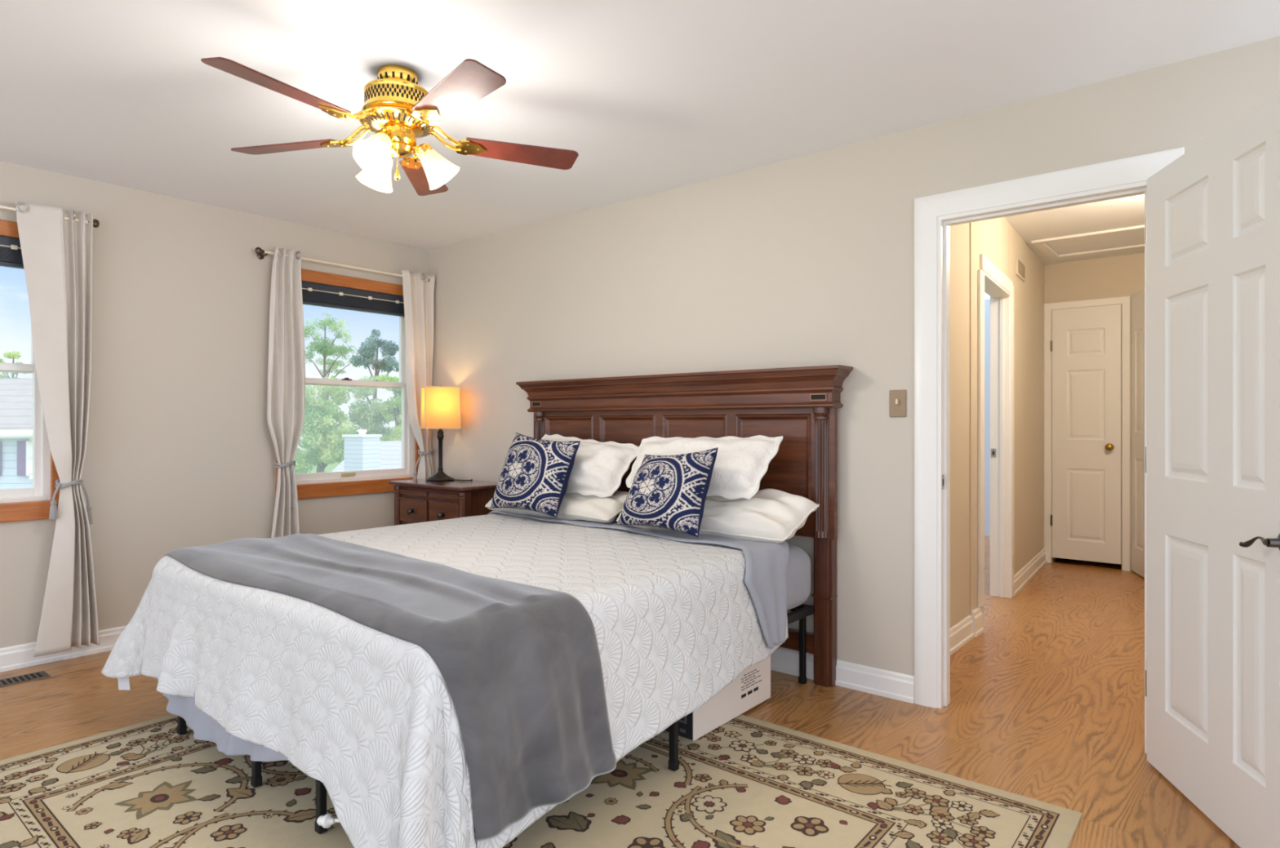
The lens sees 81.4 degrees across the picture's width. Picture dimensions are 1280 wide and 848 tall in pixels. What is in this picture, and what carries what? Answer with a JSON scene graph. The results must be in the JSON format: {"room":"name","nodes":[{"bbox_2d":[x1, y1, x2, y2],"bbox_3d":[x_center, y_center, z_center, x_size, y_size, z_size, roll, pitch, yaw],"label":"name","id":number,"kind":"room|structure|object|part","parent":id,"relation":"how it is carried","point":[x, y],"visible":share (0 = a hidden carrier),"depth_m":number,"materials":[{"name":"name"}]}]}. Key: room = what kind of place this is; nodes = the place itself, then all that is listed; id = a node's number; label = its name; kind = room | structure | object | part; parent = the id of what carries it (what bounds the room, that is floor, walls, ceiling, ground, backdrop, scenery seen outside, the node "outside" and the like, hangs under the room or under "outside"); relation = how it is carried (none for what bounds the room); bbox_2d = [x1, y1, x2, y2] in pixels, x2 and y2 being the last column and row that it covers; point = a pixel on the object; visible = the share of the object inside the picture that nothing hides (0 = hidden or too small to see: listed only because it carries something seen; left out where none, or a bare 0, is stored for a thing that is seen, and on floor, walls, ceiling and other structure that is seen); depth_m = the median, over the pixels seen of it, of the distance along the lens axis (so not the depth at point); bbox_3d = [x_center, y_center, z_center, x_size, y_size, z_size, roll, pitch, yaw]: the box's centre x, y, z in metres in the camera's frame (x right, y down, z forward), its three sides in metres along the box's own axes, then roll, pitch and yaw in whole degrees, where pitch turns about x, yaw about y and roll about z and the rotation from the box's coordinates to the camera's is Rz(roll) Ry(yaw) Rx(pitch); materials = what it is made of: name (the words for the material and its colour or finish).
{"room":"bedroom","nodes":[
{"label":"bedroom","id":0,"kind":"room"},
{"bbox_2d":[0,160,426,648],"bbox_3d":[-3.159,-0.038,3.557,0.160,2.440,5.110,0,0,40],"label":"wall","id":1,"kind":"structure","parent":0,"point":[180,451],"depth_m":4.12,"materials":[{"name":"paint"}]},
{"bbox_2d":[0,219,59,522],"bbox_3d":[-3.268,-0.253,3.390,0.164,1.445,1.057,0,0,40],"label":"window","id":2,"kind":"structure","parent":1,"relation":"in","point":[17,504],"depth_m":3.69,"materials":[{"name":"white plastic"}]},
{"bbox_2d":[0,235,24,269],"bbox_3d":[-3.241,-0.832,3.368,0.059,0.138,0.901,0,0,40],"label":"window blind","id":3,"kind":"object","parent":2,"relation":"attached to","point":[11,254],"visible":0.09,"depth_m":3.59,"materials":[{"name":"black fabric"}]},
{"bbox_3d":[-3.221,-0.854,3.352,0.008,0.020,0.885,0,0,40],"label":"tilt rod","id":4,"kind":"part","parent":3,"relation":"part of","materials":[{"name":"white plastic"}]},
{"bbox_3d":[-3.244,-0.771,3.371,0.052,0.016,0.889,0,0,40],"label":"rail","id":5,"kind":"part","parent":3,"relation":"part of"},
{"bbox_3d":[-3.300,-0.574,3.417,0.032,0.639,0.865,0,0,40],"label":"sash","id":6,"kind":"part","parent":2,"relation":"part of","materials":[{"name":"white plastic"}]},
{"bbox_3d":[-3.271,0.035,3.393,0.032,0.654,0.865,0,0,40],"label":"sash","id":7,"kind":"part","parent":2,"relation":"part of","materials":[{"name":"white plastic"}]},
{"bbox_2d":[0,204,99,227],"bbox_3d":[-3.188,-1.014,3.309,0.111,0.051,1.291,0,0,40],"label":"curtain rod","id":8,"kind":"object","parent":1,"relation":"attached to","point":[95,223],"visible":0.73,"depth_m":3.68,"materials":[{"name":"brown metal"}]},
{"bbox_3d":[-3.173,-1.018,3.272,0.016,0.016,1.253,0,0,40],"label":"rod","id":9,"kind":"part","parent":8,"relation":"part of","materials":[{"name":"white metal"}]},
{"bbox_2d":[15,200,99,657],"bbox_3d":[-2.855,0.028,3.648,0.115,2.172,0.324,0,0,40],"label":"curtain","id":10,"kind":"object","parent":8,"relation":"hanging from","point":[56,251],"visible":1,"depth_m":3.65,"materials":[{"name":"fabric"}]},
{"bbox_2d":[0,626,126,672],"bbox_3d":[-3.124,1.127,3.456,0.022,0.110,5.000,0,0,40],"label":"baseboard","id":11,"kind":"structure","parent":1,"relation":"attached to","point":[20,656],"depth_m":3.67,"materials":[{"name":"white paint"}]},
{"bbox_2d":[254,247,429,282],"bbox_3d":[-1.897,-1.018,4.875,0.111,0.051,1.236,0,0,40],"label":"curtain rod","id":12,"kind":"object","parent":1,"relation":"attached to","point":[259,251],"visible":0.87,"depth_m":4.72,"materials":[{"name":"cream painted metal"},{"name":"dark bronze metal"}]},
{"bbox_2d":[266,246,305,537],"bbox_3d":[-2.156,0.027,4.504,0.116,2.170,0.249,0,0,40],"label":"curtain","id":13,"kind":"object","parent":12,"relation":"hanging from","point":[286,391],"visible":0.88,"depth_m":4.51,"materials":[{"name":"fabric"}]},
{"bbox_2d":[401,270,435,479],"bbox_3d":[-1.555,0.027,5.214,0.104,2.170,0.255,0,0,28],"label":"curtain","id":14,"kind":"object","parent":12,"relation":"hanging from","point":[418,295],"visible":0.59,"depth_m":5.23,"materials":[{"name":"fabric"}]},
{"bbox_2d":[275,268,419,499],"bbox_3d":[-1.942,-0.253,4.999,0.164,1.445,1.057,0,0,40],"label":"window","id":15,"kind":"structure","parent":1,"relation":"in","point":[315,485],"depth_m":5.01,"materials":[{"name":"brown wood"}]},
{"bbox_3d":[-1.945,0.035,5.002,0.032,0.654,0.865,0,0,40],"label":"sash","id":16,"kind":"part","parent":15,"relation":"part of","materials":[{"name":"white plastic"}]},
{"bbox_2d":[301,280,404,316],"bbox_3d":[-1.915,-0.832,4.977,0.059,0.138,0.901,0,0,40],"label":"window blind","id":17,"kind":"object","parent":15,"relation":"attached to","point":[313,294],"visible":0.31,"depth_m":4.95,"materials":[{"name":"black fabric"}]},
{"bbox_3d":[-1.895,-0.854,4.961,0.008,0.020,0.885,0,0,40],"label":"tilt rod","id":18,"kind":"part","parent":17,"relation":"part of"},
{"bbox_3d":[-1.918,-0.771,4.979,0.052,0.016,0.889,0,0,40],"label":"rail","id":19,"kind":"part","parent":17,"relation":"part of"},
{"bbox_3d":[-1.974,-0.574,5.026,0.032,0.639,0.865,0,0,40],"label":"sash","id":20,"kind":"part","parent":15,"relation":"part of","materials":[{"name":"white plastic"}]},
{"bbox_2d":[0,536,1239,847],"bbox_3d":[1.106,1.212,3.857,6.360,0.060,11.000,0,0,40],"label":"floor","id":21,"kind":"structure","parent":0,"point":[1046,704],"depth_m":3.04,"materials":[{"name":"brown wood"}]},
{"bbox_2d":[0,671,51,688],"bbox_3d":[-2.895,1.179,3.393,0.125,0.007,0.313,0,0,40],"label":"floor vent","id":22,"kind":"object","parent":21,"relation":"in","point":[5,682],"visible":1,"depth_m":3.44,"materials":[{"name":"brown metal"}]},
{"bbox_2d":[388,478,497,525],"bbox_3d":[-1.234,0.780,4.839,0.790,0.803,0.421,0,0,40],"label":"nightstand","id":23,"kind":"object","parent":21,"relation":"on","point":[416,500],"visible":0.41,"depth_m":4.67,"materials":[{"name":"brown wood"}]},
{"bbox_3d":[-1.481,0.562,4.794,0.040,0.040,0.036,0,0,40],"label":"knob","id":24,"kind":"part","parent":23,"relation":"part of","materials":[{"name":"grey metal"}]},
{"bbox_2d":[398,488,428,496],"bbox_3d":[-1.464,0.446,4.812,0.306,0.029,0.026,0,0,40],"label":"drawer","id":25,"kind":"object","parent":23,"relation":"on","point":[402,492],"depth_m":4.81,"materials":[{"name":"brown wood"}]},
{"bbox_3d":[-1.466,0.559,4.813,0.303,0.156,0.026,0,0,40],"label":"drawer","id":26,"kind":"part","parent":23,"relation":"part of","materials":[{"name":"brown wood"}]},
{"bbox_3d":[-1.231,0.562,4.587,0.040,0.040,0.036,0,0,40],"label":"knob","id":27,"kind":"part","parent":23,"relation":"part of","materials":[{"name":"grey metal"}]},
{"bbox_2d":[427,492,458,499],"bbox_3d":[-1.216,0.446,4.608,0.306,0.029,0.026,0,0,40],"label":"drawer","id":28,"kind":"object","parent":23,"relation":"on","point":[432,495],"depth_m":4.61,"materials":[{"name":"brown wood"}]},
{"bbox_3d":[-1.215,0.559,4.607,0.303,0.156,0.026,0,0,40],"label":"drawer","id":29,"kind":"part","parent":23,"relation":"part of","materials":[{"name":"brown wood"}]},
{"bbox_2d":[420,385,472,481],"bbox_3d":[-1.294,0.060,4.996,0.320,0.638,0.280,0,0,-23],"label":"table lamp","id":30,"kind":"object","parent":23,"relation":"on","point":[440,406],"visible":1,"depth_m":4.91,"materials":[{"name":"yellow fabric"}]},
{"bbox_3d":[-1.341,0.141,5.000,0.048,0.325,0.048,0,0,40],"label":"lamp stem","id":31,"kind":"part","parent":30,"relation":"part of","materials":[{"name":"black metal"}]},
{"bbox_3d":[-1.341,-0.108,5.000,0.228,0.274,0.228,0,0,-22],"label":"lamp shade","id":32,"kind":"part","parent":30,"relation":"part of","materials":[{"name":"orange fabric"}]},
{"bbox_3d":[-1.341,-0.108,5.000,0.236,0.282,0.236,0,0,-22],"label":"shade trim","id":33,"kind":"part","parent":30,"relation":"part of","materials":[{"name":"beige fabric"}]},
{"bbox_3d":[-1.184,0.372,4.941,0.165,0.010,0.094,0,0,-26],"label":"power cord","id":34,"kind":"part","parent":30,"relation":"part of","materials":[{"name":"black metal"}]},
{"bbox_2d":[0,714,1082,847],"bbox_3d":[-0.586,1.176,2.251,2.972,0.010,2.428,0,0,40],"label":"area rug","id":35,"kind":"object","parent":21,"relation":"on","point":[748,782],"visible":0.46,"depth_m":2.30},
{"bbox_2d":[316,813,339,828],"bbox_3d":[-0.687,1.025,2.066,0.417,0.289,0.128,0,0,18],"label":"power cable","id":36,"kind":"object","parent":35,"relation":"on","point":[326,820],"visible":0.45,"depth_m":2.07,"materials":[{"name":"white plastic"}]},
{"bbox_2d":[177,604,813,834],"bbox_3d":[-0.566,1.003,3.157,1.890,0.358,2.058,0,0,40],"label":"frame","id":37,"kind":"object","parent":35,"relation":"on","point":[799,613],"visible":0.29,"depth_m":2.51,"materials":[{"name":"black metal"}]},
{"bbox_3d":[-1.732,0.997,2.812,0.026,0.290,0.022,0,0,40],"label":"leg","id":38,"kind":"part","parent":37,"relation":"part of","materials":[{"name":"black metal"}]},
{"bbox_3d":[-1.240,0.997,2.407,0.026,0.290,0.022,0,0,40],"label":"leg","id":39,"kind":"part","parent":37,"relation":"part of","materials":[{"name":"black metal"}]},
{"bbox_3d":[-0.915,0.997,2.136,0.026,0.290,0.022,0,0,40],"label":"leg","id":40,"kind":"part","parent":37,"relation":"part of","materials":[{"name":"black metal"}]},
{"bbox_3d":[0.114,0.997,2.520,0.026,0.290,0.022,0,0,40],"label":"leg","id":41,"kind":"part","parent":37,"relation":"part of","materials":[{"name":"black metal"}]},
{"bbox_2d":[515,364,853,687],"bbox_3d":[0.098,0.463,3.937,2.093,1.438,0.151,0,0,40],"label":"headboard","id":42,"kind":"object","parent":37,"relation":"attached to","point":[800,405],"visible":0.56,"depth_m":3.54,"materials":[{"name":"brown wood"}]},
{"bbox_3d":[0.098,-0.165,3.937,2.093,0.183,0.151,0,0,40],"label":"crown moulding","id":43,"kind":"part","parent":42,"relation":"part of","materials":[{"name":"brown wood"}]},
{"bbox_3d":[0.115,0.207,3.957,1.973,0.620,0.036,0,0,40],"label":"panel","id":44,"kind":"part","parent":42,"relation":"part of","materials":[{"name":"brown wood"}]},
{"bbox_3d":[0.125,1.010,3.970,1.773,0.085,0.035,0,0,40],"label":"rail","id":45,"kind":"part","parent":42,"relation":"part of","materials":[{"name":"brown wood"}]},
{"bbox_3d":[0.838,0.554,3.381,0.095,1.256,0.068,0,0,40],"label":"post","id":46,"kind":"part","parent":42,"relation":"part of","materials":[{"name":"brown wood"}]},
{"bbox_2d":[786,543,810,610],"bbox_3d":[-0.579,0.683,3.189,1.910,0.280,2.025,0,0,40],"label":"mattress","id":47,"kind":"object","parent":37,"relation":"on","point":[798,573],"visible":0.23,"depth_m":3.24,"materials":[{"name":"grey fabric"}]},
{"bbox_2d":[157,510,789,763],"bbox_3d":[-0.657,0.789,3.076,2.017,0.596,1.910,0,0,40],"label":"sheet","id":48,"kind":"object","parent":47,"relation":"on","point":[766,564],"visible":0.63,"depth_m":2.95,"materials":[{"name":"grey fabric"}]},
{"bbox_2d":[101,513,788,847],"bbox_3d":[-0.756,0.832,3.013,2.128,0.644,1.865,0,0,40],"label":"coverlet","id":49,"kind":"object","parent":48,"relation":"on","point":[367,714],"visible":0.73,"depth_m":2.34,"materials":[{"name":"white fabric"}]},
{"bbox_2d":[163,533,616,842],"bbox_3d":[-1.000,0.753,2.623,2.025,0.530,0.642,0,0,40],"label":"throw blanket","id":50,"kind":"object","parent":49,"relation":"on","point":[519,665],"visible":1,"depth_m":2.04,"materials":[{"name":"grey fabric"}]},
{"bbox_2d":[489,432,580,517],"bbox_3d":[-0.572,0.262,3.992,0.586,0.430,0.251,0,0,40],"label":"throw cushion","id":51,"kind":"object","parent":48,"relation":"on","point":[535,475],"visible":1,"depth_m":3.87,"materials":[{"name":"blue fabric"}]},
{"bbox_2d":[484,490,628,523],"bbox_3d":[-0.446,0.425,4.135,1.001,0.193,0.310,0,0,40],"label":"sleeping pillow","id":52,"kind":"object","parent":48,"relation":"on","point":[574,506],"visible":0.4,"depth_m":3.85,"materials":[{"name":"beige fabric"}]},
{"bbox_2d":[541,434,639,497],"bbox_3d":[-0.342,0.220,4.081,0.762,0.322,0.230,0,0,41],"label":"pillow sham","id":53,"kind":"object","parent":52,"relation":"on","point":[598,469],"visible":0.62,"depth_m":3.90,"materials":[{"name":"beige fabric"}]},
{"bbox_2d":[616,447,718,537],"bbox_3d":[0.113,0.293,3.349,0.510,0.382,0.227,0,0,40],"label":"throw cushion","id":54,"kind":"object","parent":48,"relation":"on","point":[669,492],"visible":1,"depth_m":3.23,"materials":[{"name":"blue fabric"}]},
{"bbox_2d":[616,488,819,543],"bbox_3d":[0.339,0.414,3.469,0.949,0.242,0.303,0,0,40],"label":"sleeping pillow","id":55,"kind":"object","parent":48,"relation":"on","point":[771,515],"visible":0.49,"depth_m":3.26,"materials":[{"name":"beige fabric"}]},
{"bbox_2d":[626,435,782,499],"bbox_3d":[0.267,0.194,3.515,0.789,0.279,0.242,0,0,40],"label":"pillow sham","id":56,"kind":"object","parent":55,"relation":"on","point":[740,464],"visible":0.62,"depth_m":3.34,"materials":[{"name":"beige fabric"}]},
{"bbox_3d":[-0.579,0.842,3.169,1.855,0.036,2.055,0,0,40],"label":"rail","id":57,"kind":"part","parent":37,"relation":"part of","materials":[{"name":"black metal"}]},
{"bbox_3d":[0.741,1.003,3.391,0.026,0.302,0.022,0,0,40],"label":"leg","id":58,"kind":"part","parent":37,"relation":"part of","materials":[{"name":"black metal"}]},
{"bbox_2d":[663,655,770,741],"bbox_3d":[0.196,1.026,3.106,0.471,0.288,0.574,0,0,40],"label":"storage box","id":59,"kind":"object","parent":35,"relation":"on","point":[752,687],"visible":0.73,"depth_m":2.94,"materials":[{"name":"white cardboard"}]},
{"bbox_2d":[741,669,761,698],"bbox_3d":[0.460,1.062,3.057,0.001,0.089,0.161,0,0,40],"label":"print","id":60,"kind":"object","parent":59,"relation":"attached to","point":[751,679],"depth_m":3.05},
{"bbox_2d":[0,0,1279,250],"bbox_3d":[-0.767,-1.298,1.585,6.360,0.080,5.110,0,0,40],"label":"ceiling","id":61,"kind":"structure","parent":0,"point":[651,96],"depth_m":2.73,"materials":[{"name":"paint"}]},
{"bbox_2d":[200,57,578,195],"bbox_3d":[-0.869,-1.056,2.632,1.277,0.403,1.271,0,0,40],"label":"ceiling fan","id":62,"kind":"object","parent":61,"relation":"hanging from","point":[399,111],"visible":1,"depth_m":2.59,"materials":[{"name":"brown wood"}]},
{"bbox_3d":[-1.103,-1.033,2.284,0.134,0.033,0.429,0,0,32],"label":"blade","id":63,"kind":"part","parent":62,"relation":"part of","materials":[{"name":"brown wood"}]},
{"bbox_3d":[-1.306,-1.033,2.772,0.429,0.033,0.134,0,0,14],"label":"blade","id":64,"kind":"part","parent":62,"relation":"part of","materials":[{"name":"brown wood"}]},
{"bbox_3d":[-0.892,-0.931,2.519,0.130,0.151,0.144,0,0,40],"label":"lamp shade","id":65,"kind":"part","parent":62,"relation":"part of","materials":[{"name":"white glass"}]},
{"bbox_3d":[-0.987,-0.931,2.763,0.129,0.151,0.141,0,0,-16],"label":"lamp shade","id":66,"kind":"part","parent":62,"relation":"part of","materials":[{"name":"white glass"}]},
{"bbox_3d":[-0.890,-0.954,2.547,0.055,0.081,0.070,0,0,40],"label":"bulb","id":67,"kind":"part","parent":62,"relation":"part of","materials":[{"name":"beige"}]},
{"bbox_3d":[-0.880,-0.989,2.581,0.072,0.058,0.077,0,0,40],"label":"light arm","id":68,"kind":"part","parent":62,"relation":"part of","materials":[{"name":"gold metal"}]},
{"bbox_3d":[-0.782,-0.989,2.691,0.073,0.058,0.080,0,0,40],"label":"light arm","id":69,"kind":"part","parent":62,"relation":"part of","materials":[{"name":"gold metal"}]},
{"bbox_3d":[-0.904,-1.033,3.116,0.134,0.033,0.429,0,0,-5],"label":"blade","id":70,"kind":"part","parent":62,"relation":"part of","materials":[{"name":"brown wood"}]},
{"bbox_3d":[-0.722,-0.931,2.709,0.130,0.150,0.142,0,0,40],"label":"lamp shade","id":71,"kind":"part","parent":62,"relation":"part of","materials":[{"name":"white glass"}]},
{"bbox_3d":[-0.576,-1.033,2.326,0.134,0.033,0.429,0,0,-41],"label":"blade","id":72,"kind":"part","parent":62,"relation":"part of","materials":[{"name":"brown wood"}]},
{"bbox_3d":[-0.454,-1.033,2.840,0.429,0.033,0.134,0,0,-23],"label":"blade","id":73,"kind":"part","parent":62,"relation":"part of","materials":[{"name":"brown wood"}]},
{"bbox_2d":[426,35,1279,675],"bbox_3d":[0.885,-0.143,3.463,6.200,2.650,0.110,0,0,40],"label":"wall","id":74,"kind":"structure","parent":0,"point":[806,260],"depth_m":3.46,"materials":[{"name":"paint"}]},
{"bbox_2d":[770,647,914,703],"bbox_3d":[0.843,1.127,3.412,6.200,0.110,0.022,0,0,40],"label":"baseboard","id":75,"kind":"structure","parent":74,"relation":"attached to","point":[877,682],"depth_m":3.30,"materials":[{"name":"white paint"}]},
{"bbox_2d":[889,390,906,417],"bbox_3d":[1.105,-0.088,3.195,0.072,0.116,0.024,0,0,40],"label":"light switch","id":76,"kind":"object","parent":74,"relation":"attached to","point":[897,397],"visible":1,"depth_m":3.20,"materials":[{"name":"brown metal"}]},
{"bbox_2d":[914,146,1184,753],"bbox_3d":[1.560,0.114,2.906,0.924,2.137,0.146,0,0,40],"label":"trim","id":77,"kind":"structure","parent":74,"relation":"attached to","point":[934,215],"depth_m":3.10,"materials":[{"name":"white paint"}]},
{"bbox_3d":[1.263,0.242,3.101,0.004,0.060,0.027,0,0,40],"label":"strike plate","id":78,"kind":"part","parent":77,"relation":"part of","materials":[{"name":"silver metal"}]},
{"bbox_2d":[1145,88,1279,847],"bbox_3d":[1.679,0.159,2.214,0.090,2.022,0.792,0,0,11],"label":"door","id":79,"kind":"structure","parent":74,"relation":"in","point":[1212,220],"depth_m":2.15,"materials":[{"name":"white paint"}]},
{"bbox_3d":[1.599,0.298,1.899,0.055,0.066,0.138,0,0,11],"label":"handle","id":80,"kind":"part","parent":79,"relation":"part of","materials":[{"name":"grey metal"}]},
{"bbox_2d":[984,298,990,536],"bbox_3d":[3.398,-0.068,8.124,2.150,2.500,0.100,0,0,40],"label":"wall","id":81,"kind":"structure","parent":0,"point":[987,302],"depth_m":7.84,"materials":[{"name":"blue paint"}]},
{"bbox_2d":[950,217,1044,628],"bbox_3d":[2.293,-0.093,4.860,0.174,2.550,3.844,0,0,37],"label":"wall","id":82,"kind":"structure","parent":0,"point":[995,238],"depth_m":4.22,"materials":[{"name":"paint"}]},
{"bbox_2d":[977,253,1013,627],"bbox_3d":[2.196,0.104,4.699,0.138,2.155,1.098,0,0,35],"label":"trim","id":83,"kind":"structure","parent":82,"relation":"attached to","point":[992,281],"depth_m":5.05,"materials":[{"name":"white paint"}]},
{"bbox_3d":[2.422,0.199,5.097,0.030,0.057,0.007,0,0,40],"label":"strike plate","id":84,"kind":"part","parent":83,"relation":"part of","materials":[{"name":"silver metal"}]},
{"bbox_2d":[950,548,1046,655],"bbox_3d":[2.352,1.112,4.828,0.086,0.140,3.825,0,0,37],"label":"baseboard","id":85,"kind":"structure","parent":82,"relation":"attached to","point":[970,628],"depth_m":4.17,"materials":[{"name":"white paint"}]},
{"bbox_2d":[1015,256,1025,281],"bbox_3d":[2.763,-1.123,5.395,0.014,0.130,0.340,0,0,36],"label":"air vent","id":86,"kind":"object","parent":82,"relation":"in","point":[1020,265],"visible":1,"depth_m":5.35,"materials":[{"name":"paint"}]},
{"bbox_2d":[1004,194,1144,264],"bbox_3d":[2.790,-1.398,4.517,1.700,0.060,3.940,0,0,40],"label":"ceiling","id":87,"kind":"structure","parent":0,"point":[1126,211],"depth_m":5.01,"materials":[{"name":"paint"}]},
{"bbox_2d":[1031,224,1144,259],"bbox_3d":[3.455,-1.359,5.575,0.800,0.018,0.720,0,0,40],"label":"attic hatch","id":88,"kind":"object","parent":87,"relation":"attached to","point":[1128,237],"visible":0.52,"depth_m":5.59,"materials":[{"name":"white paint"}]},
{"bbox_3d":[3.451,-1.365,5.569,0.640,0.005,0.545,0,0,40],"label":"hatch panel","id":89,"kind":"part","parent":88,"relation":"part of","materials":[{"name":"paint"}]},
{"bbox_2d":[1044,252,1144,571],"bbox_3d":[4.031,-0.093,5.982,1.650,2.550,0.100,0,0,40],"label":"wall","id":90,"kind":"structure","parent":0,"point":[1117,276],"depth_m":6.12,"materials":[{"name":"paint"}]},
{"bbox_2d":[1050,304,1121,564],"bbox_3d":[3.673,0.082,6.147,0.506,2.100,0.097,0,0,40],"label":"door","id":91,"kind":"structure","parent":90,"relation":"in","point":[1086,344],"depth_m":6.15,"materials":[{"name":"white paint"}]},
{"bbox_3d":[3.801,0.187,6.022,0.060,0.060,0.067,0,0,40],"label":"knob","id":92,"kind":"part","parent":91,"relation":"part of","materials":[{"name":"gold metal"}]},
{"bbox_2d":[1044,295,1130,571],"bbox_3d":[3.696,0.076,6.166,0.623,2.212,0.014,0,0,40],"label":"trim","id":93,"kind":"structure","parent":90,"relation":"attached to","point":[1125,300],"depth_m":6.10,"materials":[{"name":"white paint"}]},
{"bbox_2d":[1131,288,1144,577],"bbox_3d":[3.842,0.072,5.642,0.034,2.190,0.620,0,0,18],"label":"door","id":94,"kind":"structure","parent":90,"relation":"in","point":[1138,299],"depth_m":5.79,"materials":[{"name":"white paint"}]},
{"label":"outside","id":95,"kind":"structure","parent":0,"visible":0},
{"bbox_2d":[294,449,341,473],"bbox_3d":[-35.581,4.432,59.371,118.800,0.100,180.000,0,0,39],"label":"ground","id":96,"kind":"structure","parent":95,"point":[329,468],"depth_m":73.95,"materials":[{"name":"green plant"}]},
{"bbox_2d":[0,349,27,377],"bbox_3d":[-34.504,0.192,40.276,3.041,8.397,1.842,0,0,40],"label":"tree","id":97,"kind":"object","parent":96,"relation":"on","point":[15,354],"visible":0.19,"depth_m":39.96,"materials":[{"name":"green plant"}]},
{"bbox_2d":[0,377,32,488],"bbox_3d":[-13.630,1.730,15.573,13.281,5.304,4.008,0,0,40],"label":"house","id":98,"kind":"structure","parent":96,"relation":"on","point":[15,393],"depth_m":11.71,"materials":[{"name":"white"}]},
{"bbox_2d":[0,440,1,475],"bbox_3d":[-10.140,0.539,11.680,0.202,0.545,0.040,0,0,0],"label":"shutter","id":99,"kind":"object","parent":98,"relation":"hanging from","point":[0,441],"depth_m":11.68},
{"bbox_2d":[17,440,26,475],"bbox_3d":[-9.677,0.539,11.680,0.178,0.545,0.040,0,0,0],"label":"shutter","id":100,"kind":"object","parent":98,"relation":"hanging from","point":[21,445],"depth_m":11.66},
{"bbox_2d":[294,375,357,474],"bbox_3d":[-14.464,1.051,34.352,3.400,6.700,3.118,0,0,-18],"label":"tree","id":101,"kind":"object","parent":96,"relation":"on","point":[331,449],"visible":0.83,"depth_m":33.73,"materials":[{"name":"green plant"}]},
{"bbox_2d":[303,312,359,472],"bbox_3d":[-19.318,-1.269,46.215,4.752,11.316,3.040,0,0,40],"label":"tree","id":102,"kind":"object","parent":96,"relation":"on","point":[325,347],"visible":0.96,"depth_m":45.85,"materials":[{"name":"green plant"}]},
{"bbox_2d":[331,429,401,471],"bbox_3d":[-8.188,2.262,26.690,4.935,4.240,13.363,0,0,-12],"label":"house","id":103,"kind":"structure","parent":96,"relation":"on","point":[362,451],"depth_m":20.39,"materials":[{"name":"white"}]},
{"bbox_2d":[343,375,395,441],"bbox_3d":[-12.977,0.981,36.061,3.086,6.839,2.847,0,0,40],"label":"tree","id":104,"kind":"object","parent":96,"relation":"on","point":[371,415],"visible":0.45,"depth_m":35.57,"materials":[{"name":"green plant"}]},
{"bbox_2d":[349,328,399,403],"bbox_3d":[-15.524,-0.687,44.540,3.146,10.162,2.518,0,0,-6],"label":"tree","id":105,"kind":"object","parent":96,"relation":"on","point":[387,363],"visible":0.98,"depth_m":43.97,"materials":[{"name":"green plant"}]},
{"bbox_2d":[377,374,401,440],"bbox_3d":[-11.186,1.034,35.233,2.268,6.729,2.493,0,0,-11],"label":"tree","id":106,"kind":"object","parent":96,"relation":"on","point":[390,410],"visible":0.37,"depth_m":34.82,"materials":[{"name":"green plant"}]}
]}

